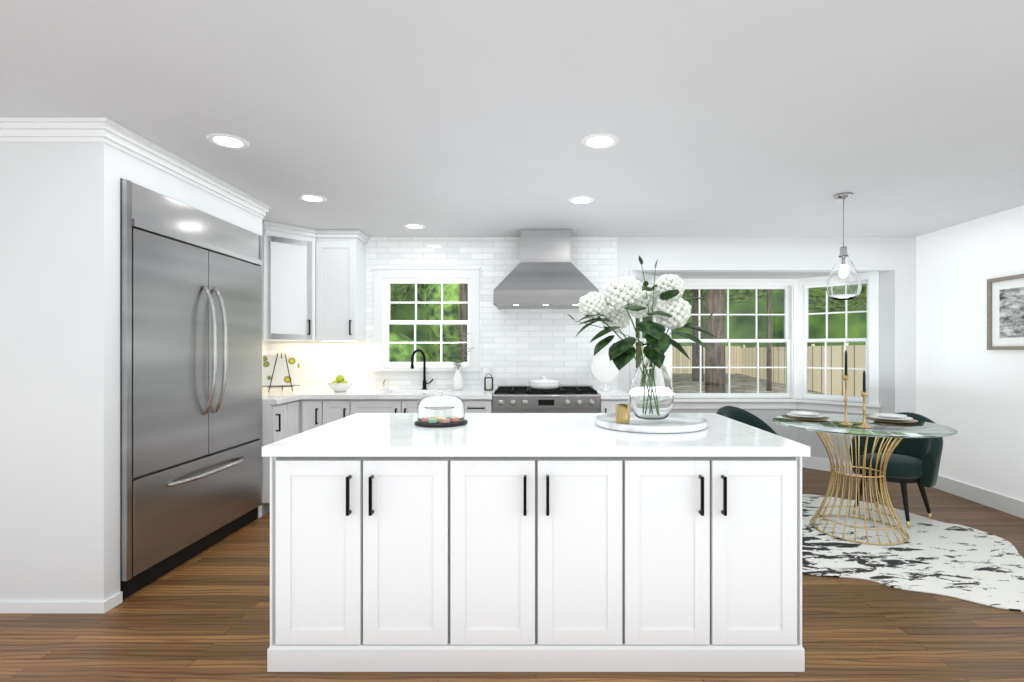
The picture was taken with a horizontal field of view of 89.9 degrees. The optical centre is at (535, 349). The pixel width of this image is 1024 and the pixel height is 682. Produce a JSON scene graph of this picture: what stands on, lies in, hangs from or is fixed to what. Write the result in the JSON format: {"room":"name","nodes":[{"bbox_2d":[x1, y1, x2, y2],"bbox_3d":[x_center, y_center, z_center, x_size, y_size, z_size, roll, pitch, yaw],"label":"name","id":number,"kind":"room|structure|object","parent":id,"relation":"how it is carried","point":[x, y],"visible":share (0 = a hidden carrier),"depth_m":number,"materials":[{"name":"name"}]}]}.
{"room":"kitchen","nodes":[
{"label":"kitchen","id":0,"kind":"room"},
{"bbox_2d":[0,142,127,600],"bbox_3d":[-3.680,0.090,2.610,3.040,2.440,0.100,0,0,0],"label":"wall","id":1,"kind":"structure","parent":0,"point":[59,371],"depth_m":2.56,"materials":[{"name":"paint"}]},
{"bbox_2d":[0,117,127,148],"bbox_3d":[-3.643,-1.083,2.522,3.115,0.091,0.075,0,0,0],"label":"crown molding","id":2,"kind":"structure","parent":1,"relation":"attached to","point":[106,130],"depth_m":2.53,"materials":[{"name":"white wood"}]},
{"bbox_2d":[0,457,1023,612],"bbox_3d":[-0.700,1.245,2.035,9.000,0.130,7.470,0,0,0],"label":"baseboard","id":3,"kind":"structure","parent":1,"relation":"attached to","point":[1006,504],"depth_m":4.06,"materials":[{"name":"white wood"}]},
{"bbox_2d":[128,154,261,517],"bbox_3d":[-2.580,0.090,3.360,0.840,2.440,1.360,0,0,0],"label":"wall","id":4,"kind":"structure","parent":0,"point":[141,173],"depth_m":3.19,"materials":[{"name":"paint"}]},
{"bbox_2d":[119,129,271,217],"bbox_3d":[-2.123,-1.083,3.308,0.075,0.091,1.465,0,0,0],"label":"crown molding","id":5,"kind":"structure","parent":4,"relation":"attached to","point":[139,147],"depth_m":3.14,"materials":[{"name":"white wood"}]},
{"bbox_2d":[262,341,266,389],"bbox_3d":[-2.760,0.090,4.580,0.150,2.440,1.080,0,0,0],"label":"tiled wall","id":6,"kind":"structure","parent":0,"point":[264,347],"depth_m":5.04,"materials":[{"name":"tile"}]},
{"bbox_2d":[267,237,616,388],"bbox_3d":[-1.012,0.090,5.195,3.645,2.440,0.150,0,0,0],"label":"tiled wall","id":7,"kind":"structure","parent":0,"point":[519,347],"depth_m":5.12,"materials":[{"name":"tile"}]},
{"bbox_2d":[262,221,369,340],"bbox_3d":[-2.168,-0.606,4.791,1.027,1.044,0.652,0,0,0],"label":"upper cabinet","id":8,"kind":"object","parent":7,"relation":"attached to","point":[313,284],"visible":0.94,"depth_m":4.79,"materials":[{"name":"white wood"}]},
{"bbox_2d":[334,362,340,373],"bbox_3d":[-1.980,0.180,5.116,0.070,0.114,0.008,0,0,0],"label":"outlet","id":9,"kind":"object","parent":7,"relation":"attached to","point":[337,367],"visible":1,"depth_m":5.11,"materials":[{"name":"white plastic"}]},
{"bbox_2d":[371,267,480,378],"bbox_3d":[-1.090,-0.268,5.168,1.090,1.115,0.205,0,0,0],"label":"kitchen window","id":10,"kind":"structure","parent":7,"relation":"in","point":[385,278],"depth_m":5.10,"materials":[{"name":"white wood"}]},
{"bbox_2d":[487,365,493,376],"bbox_3d":[-0.450,0.210,5.116,0.070,0.114,0.008,0,0,0],"label":"outlet","id":11,"kind":"object","parent":7,"relation":"attached to","point":[490,369],"visible":0.96,"depth_m":5.11,"materials":[{"name":"white plastic"}]},
{"bbox_2d":[493,229,598,308],"bbox_3d":[0.090,-0.766,4.838,0.940,0.723,0.556,0,0,0],"label":"range hood","id":12,"kind":"object","parent":7,"relation":"attached to","point":[545,273],"visible":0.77,"depth_m":4.68,"materials":[{"name":"silver metal"}]},
{"bbox_2d":[0,467,1023,681],"bbox_3d":[-0.600,1.370,2.300,9.200,0.120,8.000,0,0,0],"label":"floor","id":13,"kind":"structure","parent":0,"point":[204,616],"depth_m":2.36,"materials":[{"name":"brown wood"}]},
{"bbox_2d":[120,180,261,598],"bbox_3d":[-2.435,0.209,3.325,0.790,2.194,1.320,0,0,0],"label":"fridge","id":14,"kind":"object","parent":13,"relation":"on","point":[190,382],"visible":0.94,"depth_m":3.09,"materials":[{"name":"silver metal"}]},
{"bbox_2d":[262,389,495,515],"bbox_3d":[-1.533,0.849,4.580,2.298,0.918,1.074,0,0,0],"label":"kitchen cabinet","id":15,"kind":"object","parent":13,"relation":"on","point":[286,413],"depth_m":4.50,"materials":[{"name":"white wood"}]},
{"bbox_2d":[262,353,299,391],"bbox_3d":[-2.411,0.209,4.841,0.316,0.362,0.206,0,0,0],"label":"painting","id":16,"kind":"object","parent":15,"relation":"on","point":[281,370],"visible":0.94,"depth_m":4.84,"materials":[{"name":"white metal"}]},
{"bbox_2d":[327,374,353,391],"bbox_3d":[-1.830,0.307,4.790,0.236,0.163,0.236,0,0,0],"label":"fruit bowl","id":17,"kind":"object","parent":15,"relation":"on","point":[339,384],"visible":1,"depth_m":4.74,"materials":[{"name":"white ceramic"}]},
{"bbox_2d":[378,379,387,389],"bbox_3d":[-1.500,0.338,5.020,0.090,0.102,0.090,0,0,0],"label":"dish brush","id":18,"kind":"object","parent":15,"relation":"on","point":[382,387],"visible":1,"depth_m":5.00,"materials":[{"name":"white ceramic"}]},
{"bbox_2d":[411,349,432,389],"bbox_3d":[-1.105,0.190,4.982,0.191,0.397,0.190,0,0,0],"label":"faucet","id":19,"kind":"object","parent":15,"relation":"on","point":[424,367],"visible":1,"depth_m":5.03,"materials":[{"name":"black metal"}]},
{"bbox_2d":[442,333,471,389],"bbox_3d":[-0.747,0.113,4.959,0.309,0.552,0.146,0,0,0],"label":"vase","id":20,"kind":"object","parent":15,"relation":"on","point":[457,381],"visible":1,"depth_m":4.95,"materials":[{"name":"white ceramic"}]},
{"bbox_2d":[484,373,492,389],"bbox_3d":[-0.460,0.308,4.980,0.080,0.161,0.080,0,0,0],"label":"lantern","id":21,"kind":"object","parent":15,"relation":"on","point":[488,385],"visible":1,"depth_m":4.95,"materials":[{"name":"black metal"}]},
{"bbox_2d":[262,453,809,671],"bbox_3d":[0.000,0.869,2.603,2.184,0.878,1.102,0,0,0],"label":"kitchen island","id":22,"kind":"object","parent":13,"relation":"on","point":[525,542],"depth_m":2.09,"materials":[{"name":"white wood"}]},
{"bbox_2d":[262,413,809,452],"bbox_3d":[0.000,0.410,2.618,2.214,0.040,1.105,0,0,0],"label":"island countertop","id":23,"kind":"structure","parent":22,"relation":"on","point":[359,432],"depth_m":2.28,"materials":[{"name":"white stone"}]},
{"bbox_2d":[414,389,467,426],"bbox_3d":[-0.500,0.297,2.700,0.276,0.184,0.276,0,0,0],"label":"cake dome","id":24,"kind":"object","parent":23,"relation":"on","point":[440,410],"visible":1,"depth_m":2.60,"materials":[{"name":"clear glass"}]},
{"bbox_2d":[595,412,707,433],"bbox_3d":[0.592,0.372,2.660,0.570,0.034,0.570,0,0,0],"label":"marble tray","id":25,"kind":"object","parent":23,"relation":"on","point":[677,423],"visible":0.77,"depth_m":2.56,"materials":[{"name":"white stone"}]},
{"bbox_2d":[616,404,629,423],"bbox_3d":[0.440,0.325,2.600,0.072,0.095,0.072,0,0,0],"label":"votive","id":26,"kind":"object","parent":25,"relation":"on","point":[622,413],"visible":0.98,"depth_m":2.57,"materials":[{"name":"gold"}]},
{"bbox_2d":[567,256,717,419],"bbox_3d":[0.547,-0.076,2.665,0.788,0.858,0.465,0,0,0],"label":"vase","id":27,"kind":"object","parent":25,"relation":"on","point":[651,393],"visible":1,"depth_m":2.58,"materials":[{"name":"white plant"}]},
{"bbox_2d":[493,386,599,412],"bbox_3d":[0.090,0.831,4.766,0.940,0.952,0.699,0,0,0],"label":"range","id":28,"kind":"object","parent":13,"relation":"on","point":[560,399],"visible":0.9,"depth_m":4.48,"materials":[{"name":"silver metal"}]},
{"bbox_2d":[526,376,562,388],"bbox_3d":[0.080,0.303,4.800,0.347,0.116,0.290,0,0,0],"label":"pot","id":29,"kind":"object","parent":28,"relation":"on","point":[544,383],"visible":1,"depth_m":4.69,"materials":[{"name":"white ceramic"}]},
{"bbox_2d":[595,389,629,412],"bbox_3d":[0.700,0.849,4.790,0.270,0.918,0.653,0,0,0],"label":"cabinet","id":30,"kind":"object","parent":13,"relation":"on","point":[610,399],"depth_m":4.50,"materials":[{"name":"white wood"}]},
{"bbox_2d":[591,354,618,390],"bbox_3d":[0.660,0.211,4.870,0.270,0.355,0.090,0,0,0],"label":"ornament","id":31,"kind":"object","parent":30,"relation":"on","point":[604,368],"visible":0.9,"depth_m":4.86,"materials":[{"name":"white ceramic"}]},
{"bbox_2d":[802,494,1023,611],"bbox_3d":[2.291,1.305,3.407,1.868,0.006,2.474,0,0,0],"label":"cowhide rug","id":32,"kind":"object","parent":13,"relation":"on","point":[958,561],"visible":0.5,"depth_m":3.23,"materials":[{"name":"white fur"}]},
{"bbox_2d":[717,406,778,435],"bbox_3d":[1.871,0.903,4.425,0.594,0.794,0.603,0,0,0],"label":"chair","id":33,"kind":"object","parent":32,"relation":"on","point":[741,415],"visible":0.1,"depth_m":4.63,"materials":[{"name":"teal fabric"}]},
{"bbox_2d":[773,414,957,544],"bbox_3d":[2.330,0.915,3.710,1.120,0.769,1.120,0,0,0],"label":"dining table","id":34,"kind":"object","parent":32,"relation":"on","point":[888,430],"visible":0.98,"depth_m":3.59,"materials":[{"name":"gold glass"}]},
{"bbox_2d":[781,411,828,419],"bbox_3d":[2.090,0.507,3.980,0.330,0.046,0.330,0,0,0],"label":"place setting","id":35,"kind":"object","parent":34,"relation":"on","point":[806,415],"visible":1,"depth_m":3.96,"materials":[{"name":"white ceramic"}]},
{"bbox_2d":[839,350,852,424],"bbox_3d":[2.210,0.265,3.650,0.084,0.531,0.084,0,0,0],"label":"candlestick","id":36,"kind":"object","parent":34,"relation":"on","point":[845,379],"visible":1,"depth_m":3.64,"materials":[{"name":"gold metal"}]},
{"bbox_2d":[857,371,871,427],"bbox_3d":[2.250,0.335,3.510,0.084,0.391,0.084,0,0,0],"label":"candlestick","id":37,"kind":"object","parent":34,"relation":"on","point":[864,393],"visible":1,"depth_m":3.50,"materials":[{"name":"gold metal"}]},
{"bbox_2d":[866,413,917,422],"bbox_3d":[2.660,0.507,3.840,0.330,0.046,0.330,0,0,0],"label":"place setting","id":38,"kind":"object","parent":34,"relation":"on","point":[892,417],"visible":1,"depth_m":3.81,"materials":[{"name":"white ceramic"}]},
{"bbox_2d":[849,412,942,527],"bbox_3d":[2.805,0.903,4.019,0.604,0.794,0.594,0,0,0],"label":"chair","id":39,"kind":"object","parent":32,"relation":"on","point":[915,460],"visible":0.62,"depth_m":3.90,"materials":[{"name":"teal fabric"}]},
{"bbox_2d":[0,0,1023,236],"bbox_3d":[-0.600,-1.190,1.785,9.200,0.120,6.970,0,0,0],"label":"ceiling","id":40,"kind":"structure","parent":0,"point":[717,118],"depth_m":2.36,"materials":[{"name":"paint"}]},
{"bbox_2d":[206,133,249,149],"bbox_3d":[-1.665,-1.126,2.770,0.204,0.006,0.204,0,0,0],"label":"recessed light","id":41,"kind":"object","parent":40,"relation":"in","point":[227,141],"visible":0.96,"depth_m":2.77,"materials":[{"name":"white"}]},
{"bbox_2d":[297,194,326,202],"bbox_3d":[-1.665,-1.126,3.810,0.204,0.006,0.204,0,0,0],"label":"recessed light","id":42,"kind":"object","parent":40,"relation":"in","point":[311,198],"visible":1,"depth_m":3.81,"materials":[{"name":"white"}]},
{"bbox_2d":[403,223,425,228],"bbox_3d":[-1.110,-1.126,4.670,0.204,0.006,0.204,0,0,0],"label":"recessed light","id":43,"kind":"object","parent":40,"relation":"in","point":[413,226],"visible":0.98,"depth_m":4.67,"materials":[{"name":"white"}]},
{"bbox_2d":[568,196,594,204],"bbox_3d":[0.340,-1.126,3.860,0.204,0.006,0.204,0,0,0],"label":"recessed light","id":44,"kind":"object","parent":40,"relation":"in","point":[580,200],"visible":1,"depth_m":3.86,"materials":[{"name":"white"}]},
{"bbox_2d":[581,133,618,149],"bbox_3d":[0.346,-1.126,2.770,0.204,0.006,0.204,0,0,0],"label":"recessed light","id":45,"kind":"object","parent":40,"relation":"in","point":[600,141],"visible":1,"depth_m":2.77,"materials":[{"name":"white"}]},
{"bbox_2d":[826,192,861,299],"bbox_3d":[2.240,-0.750,3.730,0.224,0.759,0.224,0,0,0],"label":"pendant lamp","id":46,"kind":"object","parent":40,"relation":"hanging from","point":[844,281],"visible":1,"depth_m":3.67,"materials":[{"name":"clear glass"}]},
{"bbox_2d":[617,237,915,461],"bbox_3d":[2.380,0.090,5.545,3.140,2.440,0.850,0,0,0],"label":"wall","id":47,"kind":"structure","parent":0,"point":[759,254],"depth_m":5.12,"materials":[{"name":"paint"}]},
{"bbox_2d":[630,265,880,414],"bbox_3d":[2.211,-0.092,5.496,2.653,1.505,0.829,0,0,0],"label":"window bay","id":48,"kind":"object","parent":47,"relation":"attached to","point":[796,339],"visible":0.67,"depth_m":5.75,"materials":[{"name":"white wood"}]},
{"bbox_2d":[916,205,1023,500],"bbox_3d":[3.875,0.090,1.785,0.150,2.440,6.970,0,0,0],"label":"wall","id":49,"kind":"structure","parent":0,"point":[969,387],"depth_m":4.47,"materials":[{"name":"paint"}]},
{"bbox_2d":[987,274,1023,349],"bbox_3d":[3.783,-0.295,3.950,0.030,0.590,0.660,0,0,0],"label":"framed picture","id":50,"kind":"object","parent":49,"relation":"attached to","point":[1005,312],"visible":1,"depth_m":4.12,"materials":[{"name":"white"}]},
{"label":"outside","id":51,"kind":"structure","parent":0,"visible":0},
{"bbox_2d":[389,284,866,396],"bbox_3d":[5.000,-11.359,25.000,90.000,26.661,40.000,0,0,0],"label":"garden","id":52,"kind":"object","parent":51,"point":[761,301],"depth_m":18.27,"materials":[{"name":"green plant"}]}
]}

